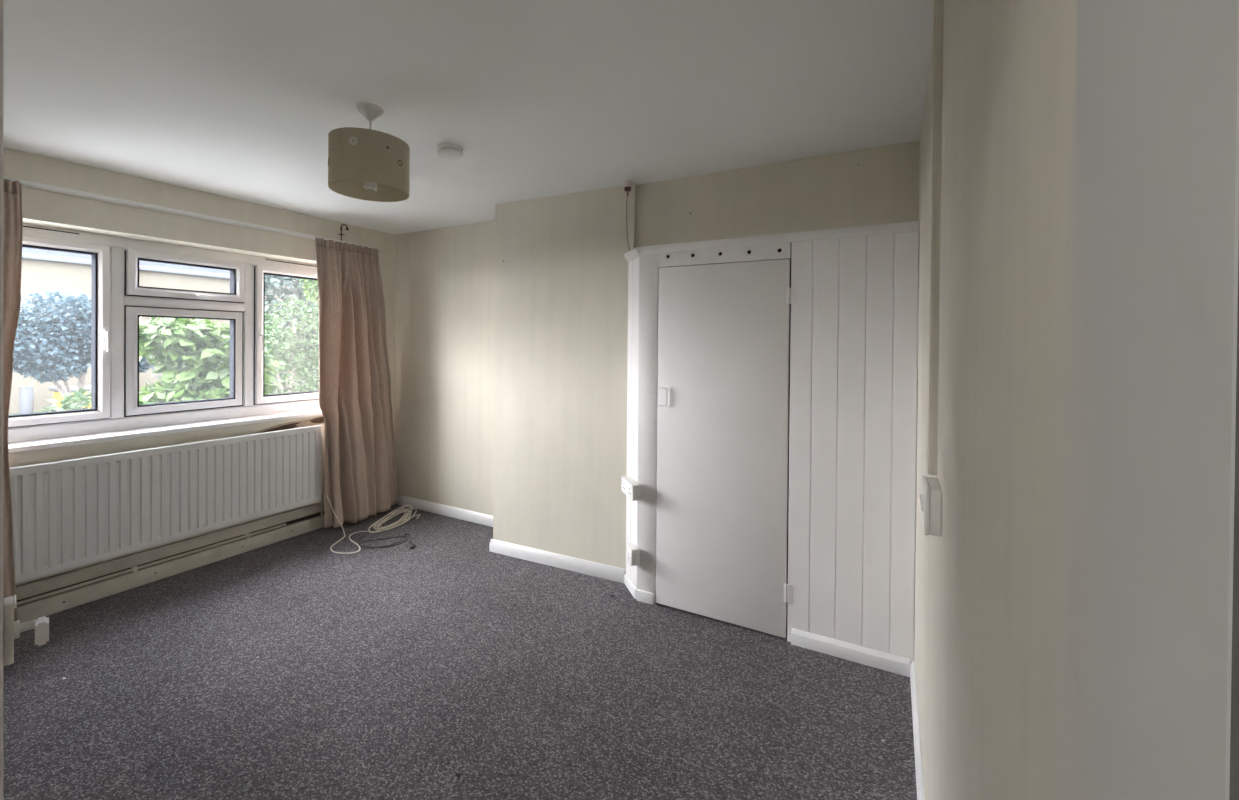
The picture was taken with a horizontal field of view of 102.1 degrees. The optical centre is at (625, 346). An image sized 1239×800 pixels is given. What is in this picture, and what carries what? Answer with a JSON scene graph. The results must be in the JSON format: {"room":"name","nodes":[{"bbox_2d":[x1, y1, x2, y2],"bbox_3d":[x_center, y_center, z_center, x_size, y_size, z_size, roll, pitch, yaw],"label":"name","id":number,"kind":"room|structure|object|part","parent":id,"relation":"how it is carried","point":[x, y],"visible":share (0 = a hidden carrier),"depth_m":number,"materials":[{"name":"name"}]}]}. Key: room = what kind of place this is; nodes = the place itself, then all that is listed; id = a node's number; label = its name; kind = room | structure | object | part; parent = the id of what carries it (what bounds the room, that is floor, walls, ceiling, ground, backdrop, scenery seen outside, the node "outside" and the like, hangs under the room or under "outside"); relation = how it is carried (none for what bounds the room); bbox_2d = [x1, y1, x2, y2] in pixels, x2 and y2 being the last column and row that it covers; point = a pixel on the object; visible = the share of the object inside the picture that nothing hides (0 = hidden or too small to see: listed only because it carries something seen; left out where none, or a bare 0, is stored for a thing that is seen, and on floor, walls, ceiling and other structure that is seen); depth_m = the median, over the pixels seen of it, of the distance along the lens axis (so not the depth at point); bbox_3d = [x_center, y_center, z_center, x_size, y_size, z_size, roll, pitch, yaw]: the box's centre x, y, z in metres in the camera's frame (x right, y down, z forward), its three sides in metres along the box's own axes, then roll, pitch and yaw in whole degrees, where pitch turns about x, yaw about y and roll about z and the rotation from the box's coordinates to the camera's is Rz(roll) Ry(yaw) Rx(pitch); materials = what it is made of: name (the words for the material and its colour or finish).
{"room":"empty living room","nodes":[
{"label":"empty living room","id":0,"kind":"room"},
{"bbox_2d":[3,147,395,585],"bbox_3d":[-2.936,0.202,3.148,0.303,2.400,3.409,1,0,28],"label":"wall","id":1,"kind":"structure","parent":0,"point":[38,204],"depth_m":3.09,"materials":[{"name":"beige paint"}]},
{"bbox_2d":[17,523,285,604],"bbox_3d":[-2.944,1.299,2.788,0.043,0.030,1.960,1,0,28],"label":"pipe","id":2,"kind":"object","parent":1,"relation":"attached to","point":[247,535],"visible":1,"depth_m":2.93,"materials":[{"name":"beige metal"}]},
{"bbox_2d":[8,217,322,452],"bbox_3d":[-2.823,-0.064,3.275,0.269,1.195,2.160,1,0,28],"label":"window","id":3,"kind":"structure","parent":1,"relation":"in","point":[118,301],"depth_m":3.09,"materials":[{"name":"white plastic"}]},
{"bbox_3d":[-3.220,-0.086,2.700,0.085,1.015,0.616,1,0,28],"label":"casement sash","id":4,"kind":"part","parent":3,"relation":"part of","materials":[{"name":"white plastic"}]},
{"bbox_2d":[23,225,97,238],"bbox_3d":[-3.199,-0.635,2.675,0.008,0.024,0.542,1,0,28],"label":"vent","id":5,"kind":"object","parent":3,"relation":"attached to","point":[63,233],"depth_m":2.77,"materials":[{"name":"white plastic"}]},
{"bbox_3d":[-3.027,-0.029,2.926,0.035,0.121,0.018,1,0,28],"label":"handle","id":6,"kind":"part","parent":3,"relation":"part of","materials":[{"name":"white plastic"}]},
{"bbox_2d":[124,305,242,416],"bbox_3d":[-2.904,0.088,3.319,0.068,0.678,0.632,1,0,28],"label":"window pane","id":7,"kind":"object","parent":3,"relation":"attached to","point":[132,313],"depth_m":3.26,"materials":[{"name":"glass"}]},
{"bbox_3d":[-2.892,-0.455,3.312,0.085,0.279,0.618,1,0,28],"label":"hung sash","id":8,"kind":"part","parent":3,"relation":"part of","materials":[{"name":"white plastic"}]},
{"bbox_3d":[-2.800,-0.340,3.341,0.032,0.018,0.101,1,0,35],"label":"handle","id":9,"kind":"part","parent":3,"relation":"part of","materials":[{"name":"white plastic"}]},
{"bbox_3d":[-2.646,-0.032,3.643,0.035,0.121,0.018,1,0,28],"label":"handle","id":10,"kind":"part","parent":3,"relation":"part of","materials":[{"name":"white plastic"}]},
{"bbox_3d":[-2.569,-0.089,3.929,0.085,1.015,0.616,1,0,28],"label":"casement sash","id":11,"kind":"part","parent":3,"relation":"part of","materials":[{"name":"white plastic"}]},
{"bbox_2d":[264,259,316,268],"bbox_3d":[-2.534,-0.638,3.930,0.008,0.024,0.542,1,0,28],"label":"vent","id":12,"kind":"object","parent":3,"relation":"attached to","point":[283,263],"depth_m":3.84,"materials":[{"name":"white plastic"}]},
{"bbox_2d":[9,425,322,582],"bbox_3d":[-2.729,0.951,3.132,0.100,0.706,1.658,1,0,28],"label":"radiator","id":13,"kind":"object","parent":1,"relation":"attached to","point":[71,513],"visible":0.98,"depth_m":2.94,"materials":[{"name":"white metal"}]},
{"bbox_2d":[11,425,315,467],"bbox_3d":[-2.721,0.607,3.108,0.058,0.006,1.618,1,0,28],"label":"grille","id":14,"kind":"object","parent":13,"relation":"attached to","point":[128,454],"depth_m":2.99,"materials":[{"name":"white metal"}]},
{"bbox_2d":[3,176,380,251],"bbox_3d":[-2.731,-0.832,3.160,0.034,0.034,2.626,1,0,28],"label":"rail","id":15,"kind":"object","parent":1,"relation":"attached to","point":[25,183],"visible":0.88,"depth_m":3.01,"materials":[{"name":"white plastic"}]},
{"bbox_2d":[3,179,22,620],"bbox_3d":[-3.099,0.280,2.314,0.115,2.212,0.424,1,0,28],"label":"curtain","id":16,"kind":"object","parent":15,"relation":"hanging from","point":[12,191],"visible":0.77,"depth_m":2.46,"materials":[{"name":"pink fabric"}]},
{"bbox_2d":[315,237,397,528],"bbox_3d":[-2.128,0.275,4.059,0.215,2.209,0.729,1,0,28],"label":"curtain","id":17,"kind":"object","parent":15,"relation":"hanging from","point":[355,403],"visible":0.99,"depth_m":3.98,"materials":[{"name":"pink fabric"}]},
{"bbox_2d":[16,501,394,623],"bbox_3d":[-2.740,1.310,3.176,0.047,0.188,2.898,1,0,28],"label":"baseboard","id":18,"kind":"structure","parent":1,"relation":"attached to","point":[302,520],"depth_m":3.00,"materials":[{"name":"beige paint"}]},
{"bbox_2d":[339,224,348,240],"bbox_3d":[-2.269,-0.920,4.033,0.020,0.136,0.076,1,1,43],"label":"wall hook","id":19,"kind":"object","parent":1,"relation":"attached to","point":[341,234],"visible":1,"depth_m":4.02,"materials":[{"name":"black metal"}]},
{"bbox_2d":[395,221,494,515],"bbox_3d":[-1.285,0.209,4.134,1.697,2.400,0.120,1,0,28],"label":"wall","id":20,"kind":"structure","parent":0,"point":[445,277],"depth_m":4.18,"materials":[{"name":"beige paint"}]},
{"bbox_2d":[395,495,492,526],"bbox_3d":[-1.416,1.367,4.128,1.497,0.082,0.018,1,0,28],"label":"baseboard","id":21,"kind":"structure","parent":20,"relation":"attached to","point":[467,515],"depth_m":4.15,"materials":[{"name":"white paint"}]},
{"bbox_2d":[3,504,916,799],"bbox_3d":[-1.517,1.486,1.436,4.444,0.120,5.109,1,0,28],"label":"floor","id":22,"kind":"structure","parent":0,"point":[293,668],"depth_m":2.06,"materials":[{"name":"grey carpet"}]},
{"bbox_2d":[327,495,419,553],"bbox_3d":[-1.926,1.256,3.856,0.565,0.304,0.835,1,0,28],"label":"cable","id":23,"kind":"object","parent":22,"relation":"on","point":[395,511],"visible":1,"depth_m":3.92,"materials":[{"name":"white plastic"}]},
{"bbox_2d":[357,534,414,548],"bbox_3d":[-1.706,1.401,3.617,0.446,0.019,0.276,0,0,-1],"label":"lead","id":24,"kind":"object","parent":22,"relation":"on","point":[413,545],"visible":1,"depth_m":3.57,"materials":[{"name":"black rubber"}]},
{"bbox_2d":[624,221,918,676],"bbox_3d":[0.629,0.440,2.612,1.535,1.992,0.189,1,0,28],"label":"tall cabinet","id":25,"kind":"object","parent":22,"relation":"on","point":[772,380],"visible":1,"depth_m":2.45,"materials":[{"name":"white paint"}]},
{"bbox_2d":[621,476,640,500],"bbox_3d":[0.053,0.786,2.793,0.053,0.123,0.329,0,0,-18],"label":"wall socket","id":26,"kind":"object","parent":25,"relation":"attached to","point":[630,487],"visible":1,"depth_m":2.77,"materials":[{"name":"white plastic"}]},
{"bbox_3d":[0.013,0.808,2.857,0.010,0.086,0.207,0,0,-18],"label":"plate","id":27,"kind":"part","parent":26,"relation":"part of","materials":[{"name":"white plastic"}]},
{"bbox_3d":[0.044,-0.535,2.924,0.036,0.048,0.229,0,0,-18],"label":"cap moulding","id":28,"kind":"part","parent":25,"relation":"part of","materials":[{"name":"white paint"}]},
{"bbox_2d":[626,544,639,565],"bbox_3d":[0.041,1.174,2.822,0.053,0.088,0.092,0,0,-18],"label":"wall socket","id":29,"kind":"object","parent":25,"relation":"attached to","point":[632,551],"visible":1,"depth_m":2.79,"materials":[{"name":"white plastic"}]},
{"bbox_3d":[0.024,1.174,2.816,0.010,0.088,0.092,0,0,-18],"label":"plate","id":30,"kind":"part","parent":29,"relation":"part of","materials":[{"name":"white plastic"}]},
{"bbox_3d":[0.204,0.275,2.742,0.061,0.109,0.020,1,0,28],"label":"handle","id":31,"kind":"part","parent":25,"relation":"part of","materials":[{"name":"white paint"}]},
{"bbox_3d":[0.487,0.496,2.612,0.697,1.854,0.019,1,0,28],"label":"door","id":32,"kind":"part","parent":25,"relation":"part of","materials":[{"name":"white paint"}]},
{"bbox_3d":[0.684,-0.532,2.506,1.359,0.044,0.020,1,0,28],"label":"cornice rail","id":33,"kind":"part","parent":25,"relation":"part of","materials":[{"name":"white paint"}]},
{"bbox_2d":[3,0,932,234],"bbox_3d":[-1.495,-1.034,1.419,4.444,0.120,5.109,1,0,28],"label":"ceiling","id":34,"kind":"structure","parent":0,"point":[236,99],"depth_m":1.88,"materials":[{"name":"white paint"}]},
{"bbox_2d":[328,102,409,201],"bbox_3d":[-1.043,-0.803,2.046,0.296,0.342,0.297,1,0,28],"label":"pendant light","id":35,"kind":"object","parent":34,"relation":"hanging from","point":[369,164],"visible":1,"depth_m":1.95,"materials":[{"name":"beige fabric"}]},
{"bbox_3d":[-1.044,-0.674,2.047,0.051,0.069,0.051,1,0,28],"label":"bulb","id":36,"kind":"part","parent":35,"relation":"part of","materials":[{"name":"white glass"}]},
{"bbox_2d":[437,143,463,159],"bbox_3d":[-0.857,-0.951,2.451,0.124,0.049,0.124,1,0,28],"label":"smoke detector","id":37,"kind":"object","parent":34,"relation":"attached to","point":[449,151],"visible":1,"depth_m":2.41,"materials":[{"name":"white plastic"}]},
{"bbox_2d":[624,180,631,250],"bbox_3d":[0.015,-0.770,2.952,0.048,0.402,0.060,1,0,28],"label":"switch","id":38,"kind":"object","parent":34,"relation":"hanging from","point":[627,183],"visible":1,"depth_m":2.94,"materials":[{"name":"white plastic"}]},
{"bbox_3d":[0.012,-0.742,2.966,0.022,0.346,0.039,1,0,28],"label":"cord","id":39,"kind":"part","parent":38,"relation":"part of","materials":[{"name":"white plastic"}]},
{"bbox_2d":[493,186,629,573],"bbox_3d":[-0.359,0.223,3.373,1.053,2.400,0.357,1,0,28],"label":"wall","id":40,"kind":"structure","parent":0,"point":[561,328],"depth_m":3.22,"materials":[{"name":"beige paint"}]},
{"bbox_2d":[489,539,624,582],"bbox_3d":[-0.470,1.381,3.245,1.033,0.082,0.018,1,0,26],"label":"baseboard","id":41,"kind":"structure","parent":40,"relation":"attached to","point":[604,571],"depth_m":3.22,"materials":[{"name":"white paint"}]},
{"bbox_2d":[630,183,635,250],"bbox_3d":[0.044,-0.766,2.986,0.024,0.410,0.029,1,0,28],"label":"cable trunking","id":42,"kind":"object","parent":40,"relation":"attached to","point":[633,186],"visible":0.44,"depth_m":2.97,"materials":[{"name":"white plastic"}]},
{"bbox_2d":[635,140,918,247],"bbox_3d":[0.771,0.236,2.806,1.474,2.400,0.299,1,0,28],"label":"wall","id":43,"kind":"structure","parent":0,"point":[831,191],"depth_m":2.60,"materials":[{"name":"beige paint"}]},
{"bbox_2d":[914,0,1238,799],"bbox_3d":[0.903,0.247,1.356,0.120,2.400,2.736,1,0,28],"label":"wall","id":44,"kind":"structure","parent":0,"point":[1073,607],"depth_m":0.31,"materials":[{"name":"beige paint"}]},
{"bbox_2d":[910,660,924,799],"bbox_3d":[0.726,1.409,1.193,0.016,0.075,2.258,1,0,28],"label":"baseboard","id":45,"kind":"structure","parent":44,"relation":"attached to","point":[916,731],"depth_m":1.78,"materials":[{"name":"white paint"}]},
{"bbox_2d":[919,475,941,535],"bbox_3d":[0.720,0.374,1.186,0.042,0.108,0.132,1,0,28],"label":"light switch","id":46,"kind":"object","parent":44,"relation":"attached to","point":[930,498],"visible":1,"depth_m":1.13,"materials":[{"name":"white plastic"}]},
{"bbox_3d":[0.712,0.374,1.190,0.010,0.108,0.132,1,0,28],"label":"plate","id":47,"kind":"part","parent":46,"relation":"part of","materials":[{"name":"white plastic"}]},
{"bbox_2d":[927,0,942,474],"bbox_3d":[0.781,-0.317,1.262,0.020,1.274,0.040,1,0,28],"label":"cable trunking","id":48,"kind":"object","parent":44,"relation":"attached to","point":[937,31],"visible":1,"depth_m":1.25,"materials":[{"name":"beige paint"}]},
{"bbox_3d":[0.776,-0.317,1.264,0.009,1.274,0.040,1,0,28],"label":"lid","id":49,"kind":"part","parent":48,"relation":"part of","materials":[{"name":"beige paint"}]},
{"bbox_3d":[-1.792,0.227,0.951,4.384,2.400,0.120,1,0,28],"label":"wall","id":50,"kind":"structure","parent":0,"visible":0},
{"bbox_2d":[0,0,48,799],"bbox_3d":[-0.708,0.439,0.572,0.740,1.982,0.085,1,0,39],"label":"door","id":51,"kind":"structure","parent":50,"relation":"in","point":[10,629],"depth_m":0.50,"materials":[{"name":"white wood"}]},
{"bbox_3d":[-0.940,0.433,0.763,0.040,0.091,0.010,1,0,39],"label":"handle plate","id":52,"kind":"part","parent":51,"relation":"part of","materials":[{"name":"white plastic"}]},
{"bbox_3d":[-0.936,0.391,0.767,0.038,0.009,0.003,1,0,39],"label":"latch plate","id":53,"kind":"part","parent":51,"relation":"part of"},
{"bbox_3d":[-0.902,0.433,0.774,0.066,0.036,0.015,1,0,39],"label":"lever handle","id":54,"kind":"part","parent":51,"relation":"part of","materials":[{"name":"white plastic"}]},
{"bbox_3d":[-1.147,0.242,-0.456,2.044,2.400,2.359,1,0,28],"label":"wall","id":55,"kind":"structure","parent":0,"visible":0},
{"bbox_2d":[1229,255,1238,799],"bbox_3d":[0.209,0.434,0.168,0.009,2.030,0.014,1,0,28],"label":"trim","id":56,"kind":"structure","parent":55,"relation":"attached to","point":[1234,734],"depth_m":0.17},
{"label":"outside","id":57,"kind":"structure","parent":0,"visible":0},
{"bbox_3d":[-19.970,1.550,19.089,44.699,0.200,65.000,1,0,28],"label":"ground","id":58,"kind":"structure","parent":57,"visible":0},
{"bbox_2d":[19,386,33,413],"bbox_3d":[-13.279,1.215,11.101,0.210,0.690,0.210,1,0,28],"label":"water butt","id":59,"kind":"object","parent":58,"relation":"on","point":[26,396],"visible":0.9,"depth_m":11.04,"materials":[{"name":"grey plastic"}]},
{"bbox_2d":[37,388,90,412],"bbox_3d":[-6.495,1.075,6.008,0.956,1.158,0.804,1,0,28],"label":"shrub","id":60,"kind":"object","parent":58,"relation":"on","point":[79,396],"visible":0.16,"depth_m":5.86,"materials":[{"name":"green plant"}]},
{"bbox_2d":[49,385,90,408],"bbox_3d":[-12.871,1.249,11.869,0.800,0.620,0.900,1,0,28],"label":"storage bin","id":61,"kind":"object","parent":58,"relation":"on","point":[57,395],"visible":0.23,"depth_m":11.54,"materials":[{"name":"yellow plastic"}]},
{"bbox_3d":[-12.869,0.989,11.867,0.800,0.100,0.900,1,0,28],"label":"bin lid","id":62,"kind":"part","parent":61,"relation":"part of","materials":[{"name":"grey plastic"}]},
{"bbox_2d":[13,291,154,409],"bbox_3d":[-7.708,0.435,6.799,1.398,2.406,2.102,1,0,28],"label":"tree","id":63,"kind":"object","parent":58,"relation":"on","point":[45,346],"visible":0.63,"depth_m":6.50,"materials":[{"name":"grey plant"}]},
{"bbox_2d":[9,247,318,413],"bbox_3d":[-14.845,-1.142,16.930,6.520,5.300,16.800,1,0,28],"label":"outdoor background","id":64,"kind":"structure","parent":58,"relation":"on","point":[42,270],"depth_m":12.44,"materials":[{"name":"grey tile"}]},
{"bbox_2d":[156,363,318,392],"bbox_3d":[-9.824,1.024,14.430,1.248,1.449,5.856,1,0,28],"label":"hedge","id":65,"kind":"object","parent":58,"relation":"on","point":[302,383],"visible":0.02,"depth_m":14.48,"materials":[{"name":"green plant"}]},
{"bbox_2d":[264,275,318,391],"bbox_3d":[-8.064,-0.414,12.402,2.284,4.022,2.661,1,0,28],"label":"tree","id":66,"kind":"object","parent":58,"relation":"on","point":[295,282],"visible":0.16,"depth_m":11.68,"materials":[{"name":"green plant"}]},
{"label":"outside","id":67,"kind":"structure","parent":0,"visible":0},
{"bbox_3d":[-5.128,1.659,3.856,4.199,0.040,10.000,1,0,28],"label":"pavement","id":68,"kind":"object","parent":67,"visible":0},
{"bbox_2d":[139,317,286,404],"bbox_3d":[-4.385,0.669,5.155,1.259,2.016,1.449,1,0,28],"label":"bush","id":69,"kind":"object","parent":68,"relation":"on","point":[195,344],"visible":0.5,"depth_m":4.91,"materials":[{"name":"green plant"}]},
{"bbox_2d":[264,295,318,394],"bbox_3d":[-4.521,0.455,7.043,1.074,2.416,1.769,1,0,14],"label":"bush","id":70,"kind":"object","parent":68,"relation":"on","point":[288,351],"visible":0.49,"depth_m":6.73,"materials":[{"name":"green plant"}]},
{"bbox_2d":[297,279,318,320],"bbox_3d":[-3.184,0.312,5.159,0.539,2.750,0.741,1,0,28],"label":"climbing plant","id":71,"kind":"object","parent":68,"relation":"on","point":[308,286],"visible":0.08,"depth_m":5.08,"materials":[{"name":"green plant"}]}
]}

